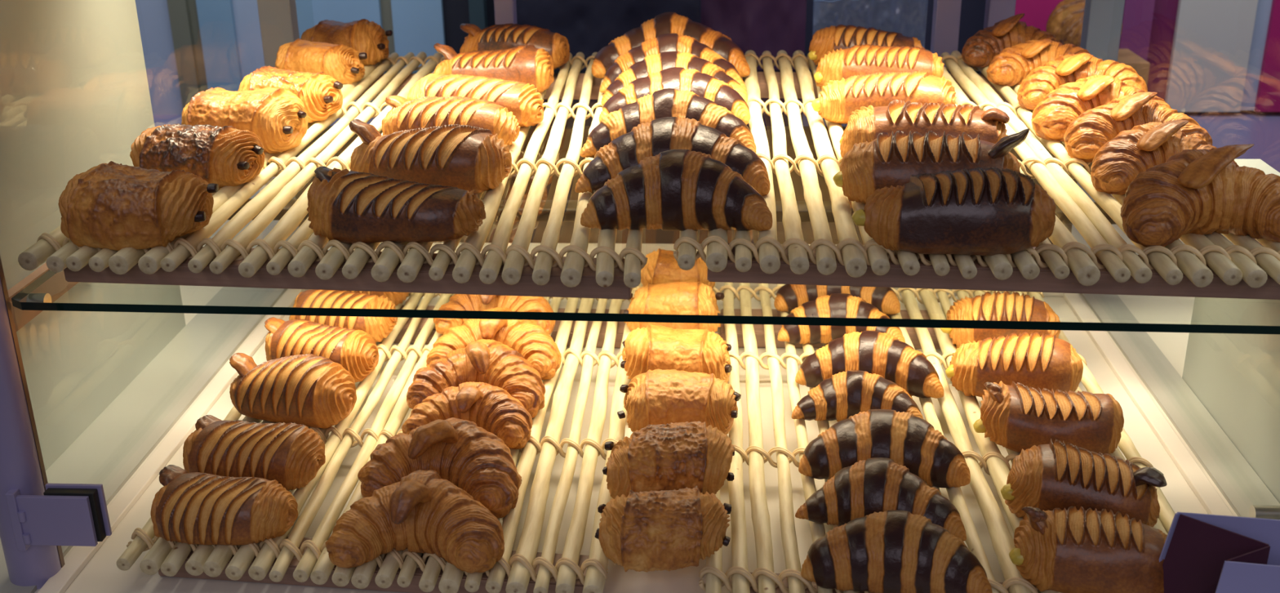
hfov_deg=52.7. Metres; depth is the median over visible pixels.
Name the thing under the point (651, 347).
pain au chocolat
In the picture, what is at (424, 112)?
pastry
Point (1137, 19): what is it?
trim
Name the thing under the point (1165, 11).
trim
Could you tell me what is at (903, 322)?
glass shelf
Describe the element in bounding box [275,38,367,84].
pain au chocolat
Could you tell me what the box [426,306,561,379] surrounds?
croissant
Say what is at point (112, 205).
pain au chocolat
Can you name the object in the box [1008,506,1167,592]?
pastry
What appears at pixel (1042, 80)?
croissant
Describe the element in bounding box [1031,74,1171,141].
croissant
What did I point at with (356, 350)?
pastry
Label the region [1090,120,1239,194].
croissant
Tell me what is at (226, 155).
pain au chocolat
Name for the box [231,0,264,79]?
trim
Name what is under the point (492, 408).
croissant
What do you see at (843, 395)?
croissant
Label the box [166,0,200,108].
trim
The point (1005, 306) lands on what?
pastry
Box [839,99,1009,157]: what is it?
pastry
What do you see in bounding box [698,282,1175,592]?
tray
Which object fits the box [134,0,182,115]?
trim
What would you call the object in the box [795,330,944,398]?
croissant
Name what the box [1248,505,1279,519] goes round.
rod
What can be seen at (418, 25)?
trim
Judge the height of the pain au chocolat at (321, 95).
0.054 m
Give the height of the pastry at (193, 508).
0.049 m
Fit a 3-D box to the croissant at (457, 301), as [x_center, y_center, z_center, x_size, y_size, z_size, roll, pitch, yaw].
[-0.156,0.006,1.403,0.132,0.062,0.073,1,22,5]
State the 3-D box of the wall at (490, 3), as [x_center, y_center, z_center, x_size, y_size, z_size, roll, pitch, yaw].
[0.142,-0.889,2.478,6.000,3.000,0.030,0,22,3]
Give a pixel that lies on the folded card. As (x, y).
(1201, 553)
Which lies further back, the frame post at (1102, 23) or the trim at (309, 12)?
the trim at (309, 12)
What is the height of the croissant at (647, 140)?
0.063 m
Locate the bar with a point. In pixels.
(545, 206)
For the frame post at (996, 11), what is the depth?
1.76 m
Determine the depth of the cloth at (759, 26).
2.22 m
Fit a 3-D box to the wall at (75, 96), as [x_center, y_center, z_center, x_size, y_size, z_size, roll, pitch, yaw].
[-0.585,-0.160,0.806,0.042,0.888,1.150,0,22,3]
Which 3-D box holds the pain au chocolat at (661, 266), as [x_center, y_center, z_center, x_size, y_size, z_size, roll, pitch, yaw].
[0.043,-0.029,1.505,0.092,0.047,0.064,3,22,9]
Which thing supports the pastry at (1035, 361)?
on the tray at (763, 579)
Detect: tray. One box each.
[17,51,648,299]
[115,282,643,592]
[673,48,1279,299]
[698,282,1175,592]
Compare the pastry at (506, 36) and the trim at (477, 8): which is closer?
the pastry at (506, 36)
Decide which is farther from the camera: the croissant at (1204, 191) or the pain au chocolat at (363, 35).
the pain au chocolat at (363, 35)
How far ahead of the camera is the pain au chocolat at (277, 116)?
1.25 m
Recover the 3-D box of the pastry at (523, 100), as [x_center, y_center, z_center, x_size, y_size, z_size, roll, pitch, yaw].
[-0.170,-0.205,1.350,0.142,0.052,0.074,4,22,12]
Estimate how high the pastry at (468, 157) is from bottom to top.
0.059 m
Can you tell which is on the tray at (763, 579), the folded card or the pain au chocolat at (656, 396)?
the pain au chocolat at (656, 396)
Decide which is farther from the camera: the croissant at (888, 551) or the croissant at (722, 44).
the croissant at (722, 44)
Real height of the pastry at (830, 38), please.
0.054 m
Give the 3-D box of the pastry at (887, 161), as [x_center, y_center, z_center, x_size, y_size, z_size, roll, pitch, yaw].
[0.239,-0.109,1.076,0.155,0.068,0.080,2,22,8]
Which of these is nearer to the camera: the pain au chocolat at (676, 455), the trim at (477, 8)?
the pain au chocolat at (676, 455)
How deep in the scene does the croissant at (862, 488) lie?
1.01 m
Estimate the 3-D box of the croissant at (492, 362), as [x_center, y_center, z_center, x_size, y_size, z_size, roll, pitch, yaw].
[-0.153,0.069,1.242,0.134,0.066,0.090,3,22,9]
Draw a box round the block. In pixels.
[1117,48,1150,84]
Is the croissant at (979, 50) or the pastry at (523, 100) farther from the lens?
the croissant at (979, 50)
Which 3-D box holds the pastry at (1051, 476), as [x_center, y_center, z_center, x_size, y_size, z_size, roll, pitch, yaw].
[0.352,0.152,1.028,0.120,0.058,0.071,11,24,26]
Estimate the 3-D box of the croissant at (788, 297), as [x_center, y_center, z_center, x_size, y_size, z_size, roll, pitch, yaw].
[0.221,-0.012,1.452,0.140,0.050,0.063,2,22,7]
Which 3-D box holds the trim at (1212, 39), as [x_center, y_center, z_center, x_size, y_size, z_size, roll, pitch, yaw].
[1.036,-0.805,2.223,0.135,0.988,0.030,0,22,3]
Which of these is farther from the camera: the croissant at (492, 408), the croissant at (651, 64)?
the croissant at (651, 64)
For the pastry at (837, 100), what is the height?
0.054 m
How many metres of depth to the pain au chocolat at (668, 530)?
0.97 m
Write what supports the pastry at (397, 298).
on the tray at (295, 558)
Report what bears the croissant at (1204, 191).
on the tray at (1246, 268)
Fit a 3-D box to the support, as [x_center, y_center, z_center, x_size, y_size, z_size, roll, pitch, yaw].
[-0.478,0.004,1.028,0.014,0.013,0.013,0,22,3]
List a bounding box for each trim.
[7,262,79,331]
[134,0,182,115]
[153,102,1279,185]
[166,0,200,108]
[187,0,208,91]
[195,0,242,91]
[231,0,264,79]
[295,0,387,116]
[380,0,395,66]
[391,0,445,70]
[442,0,469,53]
[468,0,487,29]
[804,0,986,102]
[1006,0,1063,110]
[1119,0,1155,61]
[1146,0,1178,100]
[1164,0,1257,111]
[1240,0,1272,110]
[1253,0,1279,111]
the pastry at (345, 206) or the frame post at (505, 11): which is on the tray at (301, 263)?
the pastry at (345, 206)
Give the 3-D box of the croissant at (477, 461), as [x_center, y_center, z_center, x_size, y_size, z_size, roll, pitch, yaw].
[-0.161,0.130,1.084,0.142,0.070,0.092,5,23,14]
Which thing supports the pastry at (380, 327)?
on the tray at (295, 558)
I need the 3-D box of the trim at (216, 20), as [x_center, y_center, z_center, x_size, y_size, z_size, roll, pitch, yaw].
[-0.800,-0.768,2.344,0.065,1.100,0.030,0,22,3]
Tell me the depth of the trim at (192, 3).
2.46 m
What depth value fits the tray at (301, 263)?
1.01 m
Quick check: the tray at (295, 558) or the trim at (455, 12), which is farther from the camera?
the trim at (455, 12)
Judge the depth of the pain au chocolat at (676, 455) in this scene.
1.05 m
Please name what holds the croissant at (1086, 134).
on the tray at (1246, 268)
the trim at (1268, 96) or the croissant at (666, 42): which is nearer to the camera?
the croissant at (666, 42)
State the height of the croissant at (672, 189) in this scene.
0.059 m
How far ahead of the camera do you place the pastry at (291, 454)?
1.08 m
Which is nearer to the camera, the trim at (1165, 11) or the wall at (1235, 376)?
the wall at (1235, 376)
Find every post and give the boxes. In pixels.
[0,256,65,588]
[257,0,299,199]
[493,0,516,24]
[930,0,961,67]
[979,0,1016,109]
[1076,0,1124,201]
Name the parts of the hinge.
plate, plate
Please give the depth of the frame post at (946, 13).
1.77 m
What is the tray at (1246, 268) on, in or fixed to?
on the glass shelf at (903, 322)
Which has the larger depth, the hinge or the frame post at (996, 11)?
the frame post at (996, 11)
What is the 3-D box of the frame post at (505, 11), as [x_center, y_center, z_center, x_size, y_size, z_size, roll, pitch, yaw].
[-0.191,-0.592,1.732,0.027,0.988,0.030,0,22,3]
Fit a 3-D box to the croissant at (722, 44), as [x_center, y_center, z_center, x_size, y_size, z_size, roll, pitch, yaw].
[0.037,-0.306,1.566,0.193,0.073,0.097,0,22,3]
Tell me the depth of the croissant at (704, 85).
1.33 m
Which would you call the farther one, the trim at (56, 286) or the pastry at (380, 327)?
the pastry at (380, 327)
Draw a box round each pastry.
[150,464,297,545]
[182,414,325,490]
[229,352,356,428]
[264,316,378,382]
[288,288,397,342]
[306,165,485,244]
[340,289,410,305]
[348,119,511,193]
[382,95,519,145]
[406,73,543,127]
[433,42,554,92]
[459,23,569,68]
[808,24,922,65]
[811,70,956,124]
[813,44,944,89]
[832,128,1029,204]
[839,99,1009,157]
[851,166,1055,255]
[939,290,1060,347]
[945,331,1083,397]
[973,380,1124,453]
[1000,438,1166,526]
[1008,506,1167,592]
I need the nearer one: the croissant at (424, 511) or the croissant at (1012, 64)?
the croissant at (424, 511)
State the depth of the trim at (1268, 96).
2.36 m
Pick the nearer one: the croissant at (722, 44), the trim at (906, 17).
the croissant at (722, 44)
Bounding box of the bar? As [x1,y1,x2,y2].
[227,198,1116,224]
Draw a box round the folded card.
[1159,511,1279,592]
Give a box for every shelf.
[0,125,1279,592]
[11,69,1279,334]
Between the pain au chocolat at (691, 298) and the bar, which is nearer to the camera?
the bar
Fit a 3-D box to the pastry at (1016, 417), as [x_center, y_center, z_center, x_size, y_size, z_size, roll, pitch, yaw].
[0.361,0.107,1.143,0.127,0.056,0.069,3,22,9]
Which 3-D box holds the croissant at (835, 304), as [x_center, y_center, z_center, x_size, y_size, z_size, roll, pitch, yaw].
[0.214,0.021,1.370,0.132,0.049,0.062,3,22,9]
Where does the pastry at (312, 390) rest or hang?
on the tray at (295, 558)
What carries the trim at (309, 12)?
attached to the wall at (490, 3)
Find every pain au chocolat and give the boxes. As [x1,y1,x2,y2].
[57,160,218,250]
[129,123,265,187]
[181,86,308,153]
[238,65,342,122]
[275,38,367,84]
[300,18,392,66]
[595,485,731,571]
[602,421,734,498]
[617,368,741,434]
[620,323,732,382]
[623,280,724,332]
[640,248,715,288]
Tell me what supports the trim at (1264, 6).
attached to the wall at (490, 3)
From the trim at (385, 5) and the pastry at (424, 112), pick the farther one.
the trim at (385, 5)
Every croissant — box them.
[325,469,504,573]
[357,417,521,518]
[401,381,533,448]
[406,338,545,417]
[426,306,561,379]
[433,293,555,334]
[574,116,770,195]
[580,88,756,157]
[580,149,772,231]
[591,12,750,78]
[598,66,750,124]
[600,33,746,93]
[601,51,747,105]
[773,284,900,314]
[777,293,905,344]
[791,369,923,422]
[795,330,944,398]
[795,457,966,541]
[798,408,970,488]
[800,509,992,592]
[961,13,1060,67]
[986,38,1089,85]
[1017,52,1147,110]
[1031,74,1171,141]
[1045,0,1122,47]
[1063,91,1212,162]
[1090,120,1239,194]
[1120,143,1279,247]
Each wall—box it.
[0,0,186,470]
[486,0,701,26]
[1182,159,1279,502]
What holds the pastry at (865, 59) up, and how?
on the tray at (1246, 268)
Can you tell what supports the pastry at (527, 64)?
on the tray at (301, 263)
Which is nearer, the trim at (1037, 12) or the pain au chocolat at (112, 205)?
the pain au chocolat at (112, 205)
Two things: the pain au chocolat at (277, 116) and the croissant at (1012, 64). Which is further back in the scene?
the croissant at (1012, 64)
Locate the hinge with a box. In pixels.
[4,483,111,550]
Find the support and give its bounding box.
[26,293,51,302]
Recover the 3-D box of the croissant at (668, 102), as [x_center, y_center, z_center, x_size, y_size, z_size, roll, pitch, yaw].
[0.028,-0.167,1.232,0.165,0.064,0.083,1,22,5]
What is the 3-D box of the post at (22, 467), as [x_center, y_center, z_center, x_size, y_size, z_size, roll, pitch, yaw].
[-0.487,-0.064,0.920,0.039,0.620,0.039,0,22,3]
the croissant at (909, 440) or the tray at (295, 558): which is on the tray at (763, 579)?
the croissant at (909, 440)
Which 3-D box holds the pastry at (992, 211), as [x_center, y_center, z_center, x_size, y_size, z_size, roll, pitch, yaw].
[0.238,-0.068,0.983,0.152,0.061,0.074,2,22,8]

